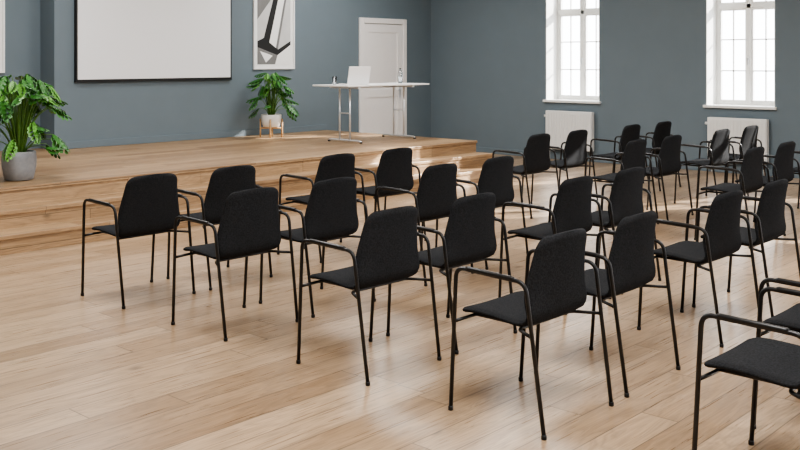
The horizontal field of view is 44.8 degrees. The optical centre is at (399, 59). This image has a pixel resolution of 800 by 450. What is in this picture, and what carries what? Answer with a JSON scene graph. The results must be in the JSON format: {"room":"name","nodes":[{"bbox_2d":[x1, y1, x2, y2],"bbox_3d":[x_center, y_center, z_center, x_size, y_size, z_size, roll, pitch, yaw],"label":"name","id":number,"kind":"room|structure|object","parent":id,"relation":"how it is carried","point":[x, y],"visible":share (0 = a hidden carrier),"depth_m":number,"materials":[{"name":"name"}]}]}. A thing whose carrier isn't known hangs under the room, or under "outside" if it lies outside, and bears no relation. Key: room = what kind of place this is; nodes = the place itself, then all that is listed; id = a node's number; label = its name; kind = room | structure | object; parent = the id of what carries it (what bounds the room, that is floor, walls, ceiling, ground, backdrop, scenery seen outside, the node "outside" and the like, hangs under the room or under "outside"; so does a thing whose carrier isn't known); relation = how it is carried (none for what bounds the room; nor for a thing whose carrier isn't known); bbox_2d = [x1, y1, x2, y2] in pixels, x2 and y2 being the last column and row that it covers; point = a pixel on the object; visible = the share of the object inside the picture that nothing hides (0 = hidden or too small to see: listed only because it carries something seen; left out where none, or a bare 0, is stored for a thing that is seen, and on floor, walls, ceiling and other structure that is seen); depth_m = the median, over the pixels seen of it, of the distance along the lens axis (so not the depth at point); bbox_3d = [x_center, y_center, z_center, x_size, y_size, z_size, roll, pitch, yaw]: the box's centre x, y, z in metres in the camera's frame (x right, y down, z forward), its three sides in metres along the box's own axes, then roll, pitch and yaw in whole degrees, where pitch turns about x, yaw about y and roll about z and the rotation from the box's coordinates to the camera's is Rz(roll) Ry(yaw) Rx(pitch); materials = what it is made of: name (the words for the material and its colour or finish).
{"room":"event hall","nodes":[
{"label":"event hall","id":0,"kind":"room"},
{"bbox_2d":[1,150,36,180],"bbox_3d":[-3.590,0.993,9.141,0.314,0.272,0.314,0,0,42],"label":"pot","id":1,"kind":"object","parent":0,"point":[22,167],"depth_m":9.02,"materials":[{"name":"concrete"}]},
{"bbox_2d":[0,0,430,150],"bbox_3d":[-5.191,-0.290,11.693,0.600,3.800,17.350,0,0,42],"label":"wall","id":2,"kind":"structure","parent":0,"point":[39,34],"depth_m":14.20,"materials":[{"name":"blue paint"}]},
{"bbox_2d":[0,0,4,72],"bbox_3d":[-5.197,-0.415,11.752,0.029,1.150,0.830,0,0,42],"label":"framed art print","id":3,"kind":"object","parent":2,"relation":"attached to","point":[2,2],"visible":1,"depth_m":12.04,"materials":[{"name":"white paint"}]},
{"bbox_2d":[74,0,231,82],"bbox_3d":[-3.285,-0.597,13.265,0.109,1.767,2.600,0,0,42],"label":"projection screen","id":4,"kind":"object","parent":2,"relation":"attached to","point":[115,40],"visible":1,"depth_m":13.19,"materials":[{"name":"fabric"}]},
{"bbox_2d":[55,125,325,148],"bbox_3d":[-2.762,1.085,13.911,0.018,0.090,4.660,0,0,42],"label":"baseboard","id":5,"kind":"structure","parent":2,"relation":"attached to","point":[194,136],"depth_m":13.61,"materials":[{"name":"blue paint"}]},
{"bbox_2d":[253,0,294,68],"bbox_3d":[-1.921,-0.435,14.829,0.029,1.150,0.810,0,0,42],"label":"framed art print","id":6,"kind":"object","parent":2,"relation":"attached to","point":[273,20],"visible":1,"depth_m":14.82,"materials":[{"name":"white paper"}]},
{"bbox_2d":[364,24,401,134],"bbox_3d":[-0.292,0.496,16.625,0.028,2.216,0.964,0,0,42],"label":"door leaf","id":7,"kind":"structure","parent":2,"relation":"in","point":[382,42],"depth_m":16.62,"materials":[{"name":"white wood"}]},
{"bbox_2d":[359,17,406,134],"bbox_3d":[-0.285,0.450,16.619,0.049,2.319,1.160,0,0,42],"label":"door frame","id":8,"kind":"structure","parent":2,"relation":"attached to","point":[403,22],"depth_m":16.55,"materials":[{"name":"white wood"}]},
{"bbox_2d":[261,114,281,126],"bbox_3d":[-1.884,0.886,14.194,0.300,0.185,0.300,0,0,42],"label":"pot","id":9,"kind":"object","parent":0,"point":[268,120],"depth_m":14.08,"materials":[{"name":"white ceramic"}]},
{"bbox_2d":[0,154,799,449],"bbox_3d":[0.328,1.660,6.689,15.500,0.100,17.350,0,0,42],"label":"floor","id":10,"kind":"structure","parent":0,"point":[86,372],"depth_m":5.23,"materials":[{"name":"brown wood"}]},
{"bbox_2d":[80,173,195,308],"bbox_3d":[-1.793,1.187,6.650,0.539,0.846,0.588,0,0,42],"label":"chair","id":11,"kind":"object","parent":10,"relation":"on","point":[149,205],"visible":0.98,"depth_m":6.53,"materials":[{"name":"grey fabric"}]},
{"bbox_2d":[166,165,272,290],"bbox_3d":[-1.330,1.187,7.160,0.539,0.846,0.588,0,0,42],"label":"chair","id":12,"kind":"object","parent":10,"relation":"on","point":[224,181],"visible":0.54,"depth_m":6.97,"materials":[{"name":"grey fabric"}]},
{"bbox_2d":[171,187,297,341],"bbox_3d":[-1.005,1.187,5.928,0.539,0.846,0.588,0,0,42],"label":"chair","id":13,"kind":"object","parent":10,"relation":"on","point":[249,225],"visible":1,"depth_m":5.80,"materials":[{"name":"grey fabric"}]},
{"bbox_2d":[0,130,491,255],"bbox_3d":[-4.780,1.369,9.269,3.984,0.482,14.312,0,0,42],"label":"stage","id":14,"kind":"object","parent":10,"relation":"on","point":[44,211],"visible":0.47,"depth_m":10.59,"materials":[{"name":"brown wood"}]},
{"bbox_2d":[0,74,71,180],"bbox_3d":[-3.607,0.629,9.141,1.011,1.001,0.919,0,0,-6],"label":"potted plant","id":15,"kind":"object","parent":14,"relation":"on","point":[18,163],"visible":1,"depth_m":9.05,"materials":[{"name":"plant"}]},
{"bbox_2d":[246,72,298,137],"bbox_3d":[-1.829,0.653,14.175,0.773,0.952,0.804,0,0,42],"label":"monstera","id":16,"kind":"object","parent":14,"relation":"on","point":[271,121],"visible":1,"depth_m":14.12,"materials":[{"name":"green plant"}]},
{"bbox_2d":[313,83,428,143],"bbox_3d":[-0.388,0.734,13.715,0.700,0.790,1.660,0,0,42],"label":"folding table","id":17,"kind":"object","parent":14,"relation":"on","point":[371,85],"visible":0.99,"depth_m":13.43,"materials":[{"name":"white paint"}]},
{"bbox_2d":[332,77,336,84],"bbox_3d":[-0.900,0.283,13.329,0.066,0.110,0.066,0,0,42],"label":"drinking glass","id":18,"kind":"object","parent":17,"relation":"on","point":[334,79],"visible":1,"depth_m":13.30,"materials":[{"name":"clear glass"}]},
{"bbox_2d":[339,66,370,84],"bbox_3d":[-0.621,0.213,13.295,0.340,0.251,0.302,0,0,-33],"label":"laptop","id":19,"kind":"object","parent":17,"relation":"on","point":[357,75],"visible":1,"depth_m":13.19,"materials":[{"name":"silver metal"}]},
{"bbox_2d":[398,68,402,82],"bbox_3d":[0.003,0.229,14.117,0.072,0.220,0.072,0,0,42],"label":"glass carafe","id":20,"kind":"object","parent":17,"relation":"on","point":[400,74],"visible":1,"depth_m":14.09,"materials":[{"name":"clear glass"}]},
{"bbox_2d":[259,177,375,317],"bbox_3d":[-0.547,1.187,6.441,0.539,0.846,0.588,0,0,43],"label":"chair","id":21,"kind":"object","parent":10,"relation":"on","point":[331,210],"visible":0.81,"depth_m":6.29,"materials":[{"name":"grey fabric"}]},
{"bbox_2d":[277,153,365,262],"bbox_3d":[-0.634,1.187,8.067,0.540,0.846,0.588,0,0,42],"label":"chair","id":22,"kind":"object","parent":10,"relation":"on","point":[343,164],"visible":0.62,"depth_m":7.93,"materials":[{"name":"grey fabric"}]},
{"bbox_2d":[296,206,441,385],"bbox_3d":[-0.164,1.187,5.173,0.540,0.846,0.588,0,0,43],"label":"chair","id":23,"kind":"object","parent":10,"relation":"on","point":[387,250],"visible":1,"depth_m":5.05,"materials":[{"name":"grey fabric"}]},
{"bbox_2d":[340,147,425,241],"bbox_3d":[-0.147,1.187,8.599,0.540,0.846,0.588,0,0,43],"label":"chair","id":24,"kind":"object","parent":10,"relation":"on","point":[394,170],"visible":0.67,"depth_m":8.45,"materials":[{"name":"grey fabric"}]},
{"bbox_2d":[374,163,473,285],"bbox_3d":[0.173,1.187,7.285,0.539,0.846,0.588,0,0,42],"label":"chair","id":25,"kind":"object","parent":10,"relation":"on","point":[436,195],"visible":0.7,"depth_m":7.12,"materials":[{"name":"grey fabric"}]},
{"bbox_2d":[386,192,516,354],"bbox_3d":[0.305,1.187,5.688,0.540,0.846,0.588,0,0,42],"label":"chair","id":26,"kind":"object","parent":10,"relation":"on","point":[469,237],"visible":0.77,"depth_m":5.54,"materials":[{"name":"grey fabric"}]},
{"bbox_2d":[435,156,527,269],"bbox_3d":[0.662,1.187,7.833,0.540,0.846,0.588,0,0,42],"label":"chair","id":27,"kind":"object","parent":10,"relation":"on","point":[496,177],"visible":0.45,"depth_m":7.71,"materials":[{"name":"grey fabric"}]},
{"bbox_2d":[492,133,558,218],"bbox_3d":[1.329,1.187,10.220,0.540,0.846,0.588,0,0,43],"label":"chair","id":28,"kind":"object","parent":10,"relation":"on","point":[536,157],"visible":0.78,"depth_m":10.07,"materials":[{"name":"grey fabric"}]},
{"bbox_2d":[448,228,613,440],"bbox_3d":[0.609,1.187,4.489,0.540,0.846,0.588,0,0,43],"label":"chair","id":29,"kind":"object","parent":10,"relation":"on","point":[554,286],"visible":1,"depth_m":4.37,"materials":[{"name":"grey fabric"}]},
{"bbox_2d":[498,176,611,314],"bbox_3d":[1.039,1.187,6.508,0.540,0.846,0.588,0,0,42],"label":"chair","id":30,"kind":"object","parent":10,"relation":"on","point":[572,206],"visible":0.78,"depth_m":6.39,"materials":[{"name":"grey fabric"}]},
{"bbox_2d":[531,129,597,204],"bbox_3d":[1.833,1.187,10.788,0.539,0.846,0.588,0,0,42],"label":"chair","id":31,"kind":"object","parent":10,"relation":"on","point":[575,149],"visible":0.81,"depth_m":10.66,"materials":[{"name":"grey fabric"}]},
{"bbox_2d":[535,210,680,397],"bbox_3d":[1.072,1.187,5.008,0.540,0.846,0.588,0,0,42],"label":"chair","id":32,"kind":"object","parent":10,"relation":"on","point":[630,262],"visible":0.77,"depth_m":4.86,"materials":[{"name":"grey fabric"}]},
{"bbox_2d":[589,124,650,193],"bbox_3d":[2.637,1.187,11.664,0.540,0.846,0.588,0,0,42],"label":"chair","id":33,"kind":"object","parent":10,"relation":"on","point":[630,132],"visible":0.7,"depth_m":11.51,"materials":[{"name":"grey fabric"}]},
{"bbox_2d":[584,139,658,223],"bbox_3d":[2.157,1.187,9.482,0.540,0.846,0.588,0,0,42],"label":"chair","id":34,"kind":"object","parent":10,"relation":"on","point":[634,153],"visible":0.63,"depth_m":9.36,"materials":[{"name":"grey fabric"}]},
{"bbox_2d":[591,167,661,294],"bbox_3d":[1.519,1.187,7.045,0.540,0.846,0.588,0,0,43],"label":"chair","id":35,"kind":"object","parent":10,"relation":"on","point":[625,199],"visible":0.66,"depth_m":6.89,"materials":[{"name":"grey fabric"}]},
{"bbox_2d":[640,121,680,190],"bbox_3d":[3.181,1.187,12.274,0.539,0.846,0.588,0,0,42],"label":"chair","id":36,"kind":"object","parent":10,"relation":"on","point":[662,129],"visible":0.46,"depth_m":12.07,"materials":[{"name":"grey fabric"}]},
{"bbox_2d":[645,135,693,220],"bbox_3d":[2.661,1.187,10.036,0.539,0.846,0.588,0,0,42],"label":"chair","id":37,"kind":"object","parent":10,"relation":"on","point":[669,163],"visible":0.7,"depth_m":9.89,"materials":[{"name":"grey fabric"}]},
{"bbox_2d":[637,190,762,347],"bbox_3d":[1.801,1.187,5.813,0.539,0.846,0.588,0,0,43],"label":"chair","id":38,"kind":"object","parent":10,"relation":"on","point":[721,236],"visible":0.89,"depth_m":5.68,"materials":[{"name":"grey fabric"}]},
{"bbox_2d":[674,129,737,203],"bbox_3d":[3.459,1.187,10.915,0.540,0.846,0.588,0,0,43],"label":"chair","id":39,"kind":"object","parent":10,"relation":"on","point":[718,150],"visible":0.82,"depth_m":10.78,"materials":[{"name":"grey fabric"}]},
{"bbox_2d":[694,146,769,247],"bbox_3d":[3.014,1.187,8.695,0.540,0.846,0.588,0,0,42],"label":"chair","id":40,"kind":"object","parent":10,"relation":"on","point":[750,177],"visible":0.84,"depth_m":8.57,"materials":[{"name":"grey fabric"}]},
{"bbox_2d":[705,125,765,195],"bbox_3d":[4.004,1.187,11.523,0.539,0.846,0.588,0,0,43],"label":"chair","id":41,"kind":"object","parent":10,"relation":"on","point":[749,139],"visible":0.62,"depth_m":11.37,"materials":[{"name":"grey fabric"}]},
{"bbox_2d":[692,287,799,449],"bbox_3d":[1.476,1.187,3.683,0.539,0.846,0.588,0,0,42],"label":"chair","id":42,"kind":"object","parent":10,"relation":"on","point":[776,362],"visible":1,"depth_m":3.64,"materials":[{"name":"grey fabric"}]},
{"bbox_2d":[692,178,799,316],"bbox_3d":[2.288,1.187,6.350,0.540,0.846,0.588,0,0,42],"label":"chair","id":43,"kind":"object","parent":10,"relation":"on","point":[770,224],"visible":0.65,"depth_m":6.20,"materials":[{"name":"grey fabric"}]},
{"bbox_2d":[732,141,799,235],"bbox_3d":[3.518,1.187,9.254,0.540,0.846,0.588,0,0,43],"label":"chair","id":44,"kind":"object","parent":10,"relation":"on","point":[782,168],"visible":0.56,"depth_m":9.10,"materials":[{"name":"grey fabric"}]},
{"bbox_2d":[755,278,799,428],"bbox_3d":[1.919,1.187,4.267,0.539,0.846,0.588,0,0,42],"label":"chair","id":45,"kind":"object","parent":10,"relation":"on","point":[789,318],"visible":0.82,"depth_m":4.22,"materials":[{"name":"grey fabric"}]},
{"bbox_2d":[793,151,799,208],"bbox_3d":[4.320,1.187,10.126,0.540,0.846,0.588,0,0,42],"label":"chair","id":46,"kind":"object","parent":10,"relation":"on","point":[795,169],"visible":0.24,"depth_m":10.49,"materials":[{"name":"grey fabric"}]},
{"bbox_2d":[431,0,799,168],"bbox_3d":[6.226,-0.290,12.747,14.900,3.800,0.450,0,0,42],"label":"wall","id":47,"kind":"structure","parent":0,"point":[488,57],"depth_m":15.15,"materials":[{"name":"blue paint"}]},
{"bbox_2d":[546,0,556,99],"bbox_3d":[2.915,-0.420,15.749,0.999,2.140,0.446,0,0,42],"label":"lining","id":48,"kind":"object","parent":47,"relation":"attached to","point":[551,5],"visible":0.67,"depth_m":16.02,"materials":[{"name":"white paint"}]},
{"bbox_2d":[557,0,598,99],"bbox_3d":[2.999,-0.414,15.842,0.976,2.128,0.080,0,0,42],"label":"frame","id":49,"kind":"object","parent":48,"relation":"attached to","point":[584,11],"visible":0.81,"depth_m":15.86,"materials":[{"name":"white wood"}]},
{"bbox_2d":[544,110,593,151],"bbox_3d":[2.704,1.214,15.551,0.905,0.789,0.126,0,0,42],"label":"radiator","id":50,"kind":"object","parent":47,"relation":"attached to","point":[559,124],"visible":0.62,"depth_m":15.52,"materials":[{"name":"white metal"}]},
{"bbox_2d":[543,99,600,103],"bbox_3d":[2.897,0.669,15.730,1.060,0.038,0.498,0,0,42],"label":"window sill","id":51,"kind":"structure","parent":47,"relation":"in","point":[549,100],"depth_m":15.57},
{"bbox_2d":[476,147,798,178],"bbox_3d":[6.069,1.560,12.573,14.900,0.100,0.018,0,0,42],"label":"baseboard","id":52,"kind":"structure","parent":47,"relation":"attached to","point":[478,149],"depth_m":15.16,"materials":[{"name":"blue paint"}]},
{"bbox_2d":[705,117,768,171],"bbox_3d":[4.749,1.214,13.697,0.905,0.789,0.126,0,0,42],"label":"radiator","id":53,"kind":"object","parent":47,"relation":"attached to","point":[736,126],"visible":0.5,"depth_m":13.63,"materials":[{"name":"white metal"}]},
{"bbox_2d":[703,104,776,109],"bbox_3d":[4.942,0.669,13.876,1.060,0.038,0.498,0,0,42],"label":"window sill","id":54,"kind":"structure","parent":47,"relation":"in","point":[711,105],"depth_m":13.73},
{"bbox_2d":[706,0,774,106],"bbox_3d":[4.959,-0.420,13.895,0.999,2.140,0.446,0,0,42],"label":"lining","id":55,"kind":"object","parent":47,"relation":"attached to","point":[710,4],"visible":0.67,"depth_m":14.14,"materials":[{"name":"white paint"}]},
{"bbox_2d":[716,0,773,105],"bbox_3d":[5.043,-0.414,13.988,0.976,2.128,0.080,0,0,42],"label":"frame","id":56,"kind":"object","parent":55,"relation":"attached to","point":[749,6],"visible":0.76,"depth_m":14.00,"materials":[{"name":"white wood"}]}
]}

